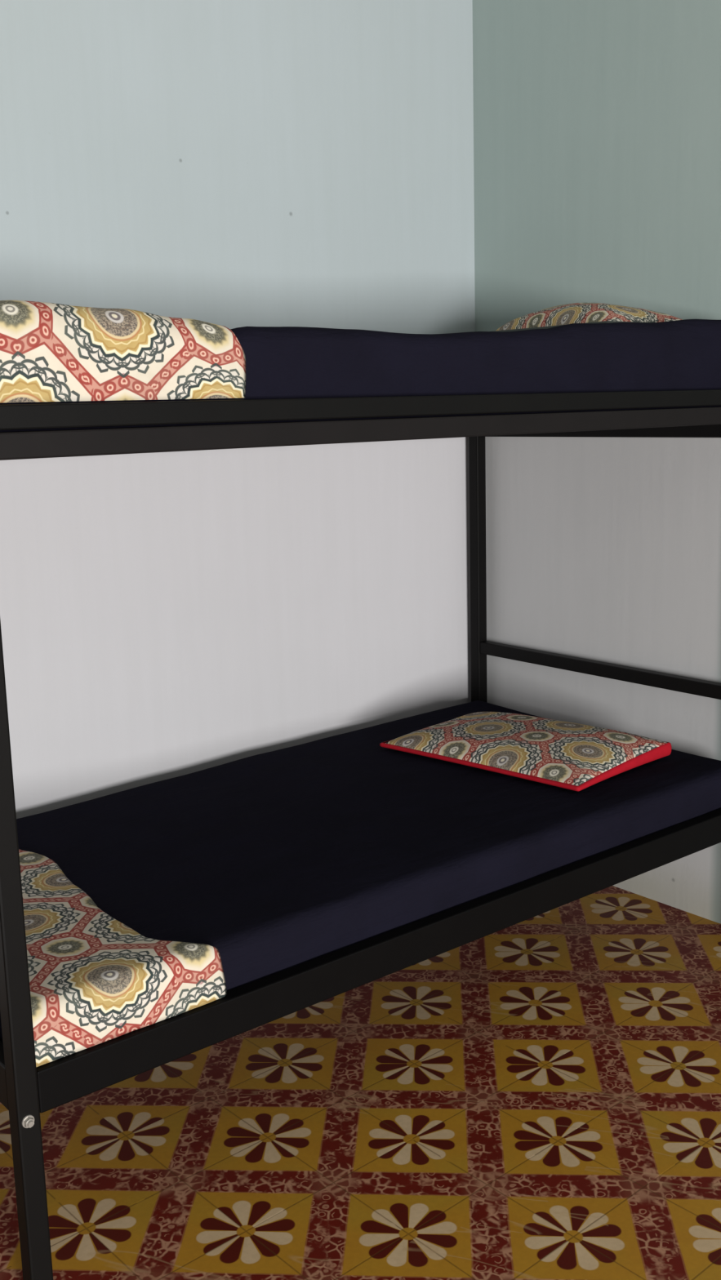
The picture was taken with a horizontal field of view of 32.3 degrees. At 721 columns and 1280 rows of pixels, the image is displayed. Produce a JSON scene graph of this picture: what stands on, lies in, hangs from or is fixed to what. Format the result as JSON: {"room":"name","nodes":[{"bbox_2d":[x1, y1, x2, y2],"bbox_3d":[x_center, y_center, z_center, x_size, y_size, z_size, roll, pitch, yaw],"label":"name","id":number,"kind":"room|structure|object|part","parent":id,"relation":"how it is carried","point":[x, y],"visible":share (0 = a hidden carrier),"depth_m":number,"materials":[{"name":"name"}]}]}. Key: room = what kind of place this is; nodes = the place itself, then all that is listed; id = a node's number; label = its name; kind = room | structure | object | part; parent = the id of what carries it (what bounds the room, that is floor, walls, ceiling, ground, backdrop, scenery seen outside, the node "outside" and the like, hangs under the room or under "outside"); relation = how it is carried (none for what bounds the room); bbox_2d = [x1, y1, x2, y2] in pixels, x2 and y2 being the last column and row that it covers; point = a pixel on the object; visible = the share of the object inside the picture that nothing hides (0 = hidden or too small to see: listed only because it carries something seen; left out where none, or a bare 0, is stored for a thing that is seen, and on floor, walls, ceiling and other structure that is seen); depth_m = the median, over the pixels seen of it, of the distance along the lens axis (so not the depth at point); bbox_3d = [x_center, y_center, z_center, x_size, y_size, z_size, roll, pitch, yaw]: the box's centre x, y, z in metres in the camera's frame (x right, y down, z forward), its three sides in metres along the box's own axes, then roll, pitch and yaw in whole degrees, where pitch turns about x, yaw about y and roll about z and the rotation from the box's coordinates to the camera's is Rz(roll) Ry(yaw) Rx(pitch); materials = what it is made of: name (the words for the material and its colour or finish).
{"room":"dormitory","nodes":[
{"label":"dormitory","id":0,"kind":"room"},
{"bbox_2d":[0,0,475,818],"bbox_3d":[-1.510,-0.509,2.425,4.690,3.000,0.150,-10,14,-38],"label":"wall","id":1,"kind":"structure","parent":0,"point":[231,164],"depth_m":3.27,"materials":[{"name":"paint"}]},
{"bbox_2d":[0,885,720,1279],"bbox_3d":[0.150,1.318,0.875,4.840,0.100,5.085,-10,14,-38],"label":"floor","id":2,"kind":"structure","parent":0,"point":[538,1097],"depth_m":2.46,"materials":[{"name":"tile"}]},
{"bbox_2d":[0,389,720,1279],"bbox_3d":[-0.080,0.167,2.893,2.044,1.424,1.068,-10,14,-38],"label":"bunk bed","id":3,"kind":"object","parent":2,"relation":"on","point":[27,1090],"visible":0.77,"depth_m":2.19,"materials":[{"name":"black paint"}]},
{"bbox_3d":[-0.852,0.642,2.340,0.032,0.075,0.980,-10,14,-38],"label":"rail","id":4,"kind":"part","parent":3,"relation":"part of","materials":[{"name":"black metal"}]},
{"bbox_3d":[-0.538,0.372,1.889,0.038,1.418,0.038,-10,14,-38],"label":"post","id":5,"kind":"part","parent":3,"relation":"part of","materials":[{"name":"black metal"}]},
{"bbox_2d":[0,700,720,1042],"bbox_3d":[-0.076,0.442,2.949,1.960,0.131,0.981,-10,14,-38],"label":"mattress","id":6,"kind":"object","parent":3,"relation":"on","point":[276,861],"visible":0.73,"depth_m":2.75,"materials":[{"name":"fabric"}]},
{"bbox_2d":[18,848,226,1066],"bbox_3d":[-0.634,0.545,2.374,0.362,0.099,0.834,-10,14,-38],"label":"blanket","id":7,"kind":"object","parent":6,"relation":"on","point":[95,980],"visible":0.86,"depth_m":2.11,"materials":[{"name":"multicoloured fabric"}]},
{"bbox_2d":[379,711,671,791],"bbox_3d":[0.429,0.263,3.307,0.652,0.066,0.421,9,15,43],"label":"pillow","id":8,"kind":"object","parent":6,"relation":"on","point":[575,757],"visible":1,"depth_m":3.19,"materials":[{"name":"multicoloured fabric"}]},
{"bbox_2d":[0,319,720,431],"bbox_3d":[-0.103,-0.585,2.755,1.960,0.218,0.982,-10,14,-38],"label":"mattress","id":9,"kind":"object","parent":3,"relation":"on","point":[282,362],"visible":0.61,"depth_m":2.40,"materials":[{"name":"fabric"}]},
{"bbox_2d":[0,300,245,403],"bbox_3d":[-0.640,-0.496,2.229,0.458,0.149,0.884,-10,14,-38],"label":"blanket","id":10,"kind":"object","parent":9,"relation":"on","point":[50,352],"visible":1,"depth_m":1.88,"materials":[{"name":"multicoloured fabric"}]},
{"bbox_2d":[493,302,682,332],"bbox_3d":[0.533,-0.822,3.195,0.364,0.074,0.563,-10,14,-38],"label":"pillow","id":11,"kind":"object","parent":9,"relation":"on","point":[574,313],"visible":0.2,"depth_m":3.02,"materials":[{"name":"multicoloured fabric"}]},
{"bbox_3d":[0.224,-0.410,2.385,1.968,0.039,0.038,-10,14,-38],"label":"rail","id":12,"kind":"part","parent":3,"relation":"part of","materials":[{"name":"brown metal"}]},
{"bbox_3d":[0.221,-0.450,2.380,1.968,0.036,0.031,-10,14,-38],"label":"rail","id":13,"kind":"part","parent":3,"relation":"part of","materials":[{"name":"black metal"}]},
{"bbox_3d":[0.248,0.574,2.572,1.968,0.072,0.032,-10,14,-38],"label":"rail","id":14,"kind":"part","parent":3,"relation":"part of","materials":[{"name":"black metal"}]},
{"bbox_3d":[0.370,-0.033,3.907,0.038,1.418,0.038,-10,14,-38],"label":"post","id":15,"kind":"part","parent":3,"relation":"part of","materials":[{"name":"black metal"}]},
{"bbox_3d":[0.676,-0.610,3.398,0.032,0.111,0.980,-10,14,-38],"label":"rail","id":16,"kind":"part","parent":3,"relation":"part of","materials":[{"name":"black metal"}]},
{"bbox_3d":[0.694,0.085,3.529,0.032,0.037,0.980,-10,14,-38],"label":"rail","id":17,"kind":"part","parent":3,"relation":"part of","materials":[{"name":"black metal"}]},
{"bbox_2d":[472,0,720,924],"bbox_3d":[1.925,-0.525,2.038,0.150,3.000,5.085,-10,14,-38],"label":"wall","id":18,"kind":"structure","parent":0,"point":[597,123],"depth_m":3.44,"materials":[{"name":"paint"}]}
]}

